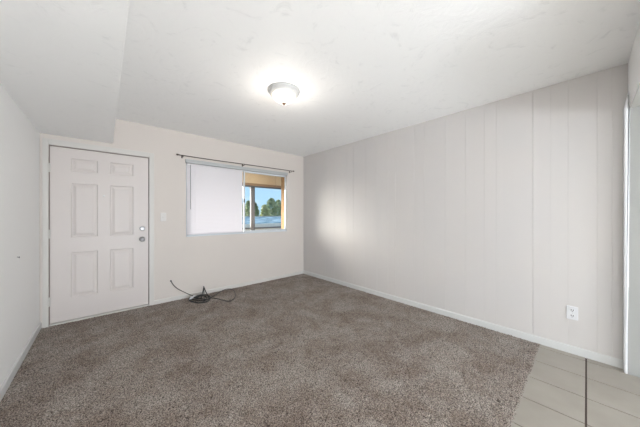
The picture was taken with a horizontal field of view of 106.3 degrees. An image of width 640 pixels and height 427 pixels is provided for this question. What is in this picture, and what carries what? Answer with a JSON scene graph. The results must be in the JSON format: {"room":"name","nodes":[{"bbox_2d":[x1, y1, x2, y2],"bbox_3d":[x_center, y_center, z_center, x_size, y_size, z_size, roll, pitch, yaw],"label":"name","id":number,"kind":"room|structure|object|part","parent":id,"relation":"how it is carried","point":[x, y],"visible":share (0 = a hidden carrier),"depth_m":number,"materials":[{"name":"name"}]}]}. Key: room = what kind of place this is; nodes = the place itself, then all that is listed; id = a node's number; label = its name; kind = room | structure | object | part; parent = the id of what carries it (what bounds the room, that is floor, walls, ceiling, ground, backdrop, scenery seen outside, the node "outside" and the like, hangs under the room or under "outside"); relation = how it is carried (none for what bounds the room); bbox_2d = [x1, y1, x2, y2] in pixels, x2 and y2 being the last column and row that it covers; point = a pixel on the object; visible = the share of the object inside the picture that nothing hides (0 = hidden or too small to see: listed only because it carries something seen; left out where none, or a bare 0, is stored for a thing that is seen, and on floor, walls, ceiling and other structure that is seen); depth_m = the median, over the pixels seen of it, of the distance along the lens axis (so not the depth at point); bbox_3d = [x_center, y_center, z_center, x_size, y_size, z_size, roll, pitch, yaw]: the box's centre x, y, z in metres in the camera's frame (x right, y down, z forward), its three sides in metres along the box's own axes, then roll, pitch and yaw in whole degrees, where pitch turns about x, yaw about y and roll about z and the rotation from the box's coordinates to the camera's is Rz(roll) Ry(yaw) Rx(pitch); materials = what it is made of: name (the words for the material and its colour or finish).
{"room":"empty living room","nodes":[
{"label":"empty living room","id":0,"kind":"room"},
{"bbox_2d":[0,84,39,386],"bbox_3d":[0.092,-0.013,-0.971,0.120,2.620,9.633,0,0,-42],"label":"wall","id":1,"kind":"structure","parent":0,"point":[19,138],"depth_m":1.91,"materials":[{"name":"white paint"}]},
{"bbox_2d":[0,322,40,401],"bbox_3d":[0.131,1.212,-0.916,0.012,0.090,9.463,0,0,-42],"label":"baseboard","id":2,"kind":"structure","parent":1,"relation":"attached to","point":[4,387],"depth_m":1.91,"materials":[{"name":"white paint"}]},
{"bbox_2d":[0,0,129,143],"bbox_3d":[0.342,-1.048,-0.726,0.619,0.331,9.463,0,0,-42],"label":"ceiling","id":3,"kind":"structure","parent":0,"point":[61,60],"depth_m":1.38,"materials":[{"name":"paint"}]},
{"bbox_2d":[40,119,302,327],"bbox_3d":[-1.715,-0.013,3.834,3.921,2.620,0.070,0,0,-42],"label":"wall","id":4,"kind":"structure","parent":0,"point":[214,261],"depth_m":3.64,"materials":[{"name":"beige paint"}]},
{"bbox_2d":[48,146,147,323],"bbox_3d":[-2.654,0.227,2.933,0.910,1.971,0.118,0,0,-42],"label":"door","id":5,"kind":"structure","parent":4,"relation":"in","point":[98,232],"depth_m":2.91,"materials":[{"name":"white paint"}]},
{"bbox_2d":[42,138,153,327],"bbox_3d":[-2.646,0.212,2.946,1.006,2.088,0.026,0,0,-42],"label":"trim","id":6,"kind":"structure","parent":4,"relation":"attached to","point":[46,142],"depth_m":2.63,"materials":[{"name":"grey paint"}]},
{"bbox_2d":[49,304,148,326],"bbox_3d":[-2.673,1.244,2.970,0.898,0.046,0.073,0,0,-42],"label":"trim","id":7,"kind":"structure","parent":4,"relation":"attached to","point":[135,307],"depth_m":2.90,"materials":[{"name":"grey paint"}]},
{"bbox_2d":[160,213,165,220],"bbox_3d":[-2.189,0.040,3.351,0.068,0.118,0.017,0,0,-42],"label":"light switch","id":8,"kind":"object","parent":4,"relation":"attached to","point":[162,215],"visible":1,"depth_m":3.35,"materials":[{"name":"white plastic"}]},
{"bbox_2d":[154,271,302,304],"bbox_3d":[-1.306,1.218,4.148,2.593,0.076,0.012,0,0,-42],"label":"baseboard","id":9,"kind":"structure","parent":4,"relation":"attached to","point":[180,297],"depth_m":3.93,"materials":[{"name":"grey paint"}]},
{"bbox_2d":[176,154,293,172],"bbox_3d":[-1.295,-0.845,4.109,2.052,0.046,0.086,0,0,-42],"label":"curtain rod","id":10,"kind":"object","parent":4,"relation":"attached to","point":[176,154],"visible":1,"depth_m":3.92,"materials":[{"name":"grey metal"}]},
{"bbox_2d":[185,159,287,236],"bbox_3d":[-1.334,-0.240,4.157,1.801,1.151,0.096,0,0,-42],"label":"window","id":11,"kind":"structure","parent":4,"relation":"in","point":[248,170],"depth_m":4.17,"materials":[{"name":"white plastic"}]},
{"bbox_2d":[187,163,242,234],"bbox_3d":[-1.655,-0.227,3.846,0.860,1.065,0.040,0,0,-42],"label":"blind","id":12,"kind":"object","parent":11,"relation":"attached to","point":[214,194],"visible":1,"depth_m":3.82,"materials":[{"name":"white plastic"}]},
{"bbox_3d":[-1.660,0.298,3.852,0.860,0.014,0.020,0,0,-42],"label":"rail","id":13,"kind":"part","parent":12,"relation":"part of","materials":[{"name":"white plastic"}]},
{"bbox_3d":[-1.326,0.327,4.155,1.783,0.018,0.038,0,0,-42],"label":"sill","id":14,"kind":"part","parent":11,"relation":"part of","materials":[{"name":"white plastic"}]},
{"bbox_3d":[-1.312,-0.788,4.133,1.801,0.054,0.030,0,0,-42],"label":"head trim","id":15,"kind":"part","parent":11,"relation":"part of","materials":[{"name":"grey metal"}]},
{"bbox_3d":[-1.010,-0.222,4.466,0.869,1.047,0.038,0,0,-42],"label":"sash","id":16,"kind":"part","parent":11,"relation":"part of","materials":[{"name":"white plastic"}]},
{"bbox_2d":[0,282,639,426],"bbox_3d":[1.536,1.268,0.295,3.921,0.058,9.583,0,0,-42],"label":"floor","id":17,"kind":"structure","parent":0,"point":[562,389],"depth_m":1.67,"materials":[{"name":"carpet"}]},
{"bbox_2d":[0,274,540,426],"bbox_3d":[-0.462,1.247,2.441,3.613,0.028,3.674,0,0,-42],"label":"carpet","id":18,"kind":"object","parent":17,"relation":"on","point":[95,354],"visible":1,"depth_m":1.95,"materials":[{"name":"grey carpet"}]},
{"bbox_2d":[170,280,235,302],"bbox_3d":[-1.618,1.085,3.478,0.861,0.294,0.607,0,0,-42],"label":"cable","id":19,"kind":"object","parent":18,"relation":"on","point":[202,294],"visible":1,"depth_m":3.45,"materials":[{"name":"black rubber"}]},
{"bbox_2d":[116,0,639,156],"bbox_3d":[1.456,-1.264,0.309,3.821,0.120,9.713,0,0,-42],"label":"ceiling","id":20,"kind":"structure","parent":0,"point":[360,69],"depth_m":1.88,"materials":[{"name":"paint"}]},
{"bbox_2d":[268,82,299,104],"bbox_3d":[-0.351,-1.134,2.334,0.304,0.139,0.304,0,0,-42],"label":"ceiling light","id":21,"kind":"object","parent":20,"relation":"attached to","point":[284,93],"visible":1,"depth_m":2.25,"materials":[{"name":"white glass"}]},
{"bbox_3d":[-0.351,-1.121,2.334,0.234,0.081,0.234,0,0,-42],"label":"lamp shade","id":22,"kind":"part","parent":21,"relation":"part of","materials":[{"name":"white glass"}]},
{"bbox_2d":[303,63,627,359],"bbox_3d":[1.102,-0.004,3.522,0.150,2.600,4.363,0,0,-42],"label":"wall","id":23,"kind":"structure","parent":0,"point":[507,212],"depth_m":2.57,"materials":[{"name":"white paint"}]},
{"bbox_2d":[303,270,622,368],"bbox_3d":[1.040,1.214,3.469,0.012,0.086,4.159,0,0,-42],"label":"baseboard","id":24,"kind":"structure","parent":23,"relation":"attached to","point":[602,358],"depth_m":2.53,"materials":[{"name":"white paint"}]},
{"bbox_2d":[566,305,577,320],"bbox_3d":[2.244,0.877,2.133,0.011,0.118,0.072,0,0,-42],"label":"wall outlet","id":25,"kind":"object","parent":23,"relation":"attached to","point":[571,311],"visible":1,"depth_m":2.13,"materials":[{"name":"white plastic"}]},
{"bbox_2d":[628,106,639,377],"bbox_3d":[4.294,0.185,-0.047,0.278,2.222,5.386,0,0,-42],"label":"wall","id":26,"kind":"structure","parent":0,"point":[634,157],"depth_m":1.84,"materials":[{"name":"grey paint"}]},
{"bbox_2d":[628,21,639,106],"bbox_3d":[1.991,-1.040,1.427,1.370,0.428,0.099,0,0,-42],"label":"wall partition","id":27,"kind":"structure","parent":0,"point":[634,60],"depth_m":1.65,"materials":[{"name":"white paint"}]},
{"bbox_2d":[623,92,629,373],"bbox_3d":[2.418,0.151,1.893,0.092,2.210,0.026,0,0,-42],"label":"trim","id":28,"kind":"structure","parent":27,"relation":"attached to","point":[626,111],"depth_m":1.87,"materials":[{"name":"white wood"}]},
{"bbox_2d":[630,84,639,107],"bbox_3d":[3.796,-0.883,-0.502,1.472,0.124,5.376,0,0,-42],"label":"ceiling","id":29,"kind":"structure","parent":0,"point":[636,101],"depth_m":1.72,"materials":[{"name":"grey paint"}]},
{"bbox_3d":[-1.651,-1.163,4.826,10.000,0.120,1.316,0,0,-42],"label":"ceiling","id":30,"kind":"structure","parent":0,"visible":0},
{"bbox_2d":[242,172,280,189],"bbox_3d":[-2.006,-0.869,5.257,9.850,0.460,0.090,0,0,-42],"label":"beam","id":31,"kind":"structure","parent":30,"relation":"attached to","point":[251,180],"depth_m":5.76,"materials":[{"name":"beige paint"}]},
{"bbox_3d":[-1.667,1.391,4.844,10.000,0.190,1.367,0,0,-42],"label":"floor","id":32,"kind":"structure","parent":0,"visible":0},
{"bbox_2d":[249,187,254,229],"bbox_3d":[-1.595,0.331,5.627,0.115,1.932,0.090,0,0,-42],"label":"post","id":33,"kind":"object","parent":32,"relation":"on","point":[252,189],"visible":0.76,"depth_m":5.60,"materials":[{"name":"grey wood"}]},
{"bbox_2d":[242,226,280,230],"bbox_3d":[-2.024,0.743,5.241,9.800,0.868,0.050,0,0,-42],"label":"railing","id":34,"kind":"object","parent":32,"relation":"on","point":[274,227],"visible":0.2,"depth_m":5.82,"materials":[{"name":"grey paint"}]},
{"bbox_3d":[-2.024,0.327,5.241,9.800,0.036,0.050,0,0,-42],"label":"rail","id":35,"kind":"part","parent":34,"relation":"part of","materials":[{"name":"grey paint"}]},
{"bbox_3d":[-2.024,0.743,5.241,9.800,0.788,0.016,0,0,-42],"label":"infill panel","id":36,"kind":"part","parent":34,"relation":"part of","materials":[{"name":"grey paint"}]},
{"bbox_2d":[281,177,283,228],"bbox_3d":[-0.792,0.097,5.508,0.150,2.400,0.150,0,0,-42],"label":"porch column","id":37,"kind":"structure","parent":32,"relation":"on","point":[282,178],"depth_m":5.46,"materials":[{"name":"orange wood"}]},
{"label":"outside","id":38,"kind":"structure","parent":0,"visible":0},
{"label":"ground","id":39,"kind":"structure","parent":38,"visible":0},
{"bbox_2d":[245,201,249,215],"bbox_3d":[-9.494,1.298,31.819,2.339,6.288,2.380,0,0,-42],"label":"tree","id":40,"kind":"object","parent":39,"relation":"on","point":[247,205],"visible":0.2,"depth_m":31.46,"materials":[{"name":"green plant"}]},
{"bbox_2d":[255,202,259,215],"bbox_3d":[-9.612,1.312,35.521,2.003,6.260,1.979,0,0,-42],"label":"tree","id":41,"kind":"object","parent":39,"relation":"on","point":[257,211],"visible":0.18,"depth_m":35.39,"materials":[{"name":"green plant"}]},
{"bbox_2d":[242,216,280,229],"bbox_3d":[-0.011,2.301,26.926,33.400,4.270,8.950,0,0,-42],"label":"water","id":42,"kind":"structure","parent":39,"relation":"on","point":[260,221],"depth_m":18.68,"materials":[{"name":"blue liquid"}]},
{"bbox_2d":[260,204,270,215],"bbox_3d":[-7.129,1.571,30.818,2.354,5.742,2.305,0,0,-42],"label":"tree","id":43,"kind":"object","parent":39,"relation":"on","point":[265,211],"visible":0.35,"depth_m":30.52,"materials":[{"name":"green plant"}]},
{"bbox_2d":[266,198,279,215],"bbox_3d":[-6.921,1.037,34.137,3.004,6.809,3.088,0,0,-42],"label":"tree","id":44,"kind":"object","parent":39,"relation":"on","point":[271,202],"visible":0.34,"depth_m":33.85,"materials":[{"name":"green plant"}]},
{"bbox_2d":[275,199,280,215],"bbox_3d":[-6.609,1.035,38.062,2.879,6.814,2.788,0,0,-42],"label":"tree","id":45,"kind":"object","parent":39,"relation":"on","point":[278,202],"visible":0.23,"depth_m":37.80,"materials":[{"name":"green plant"}]}
]}

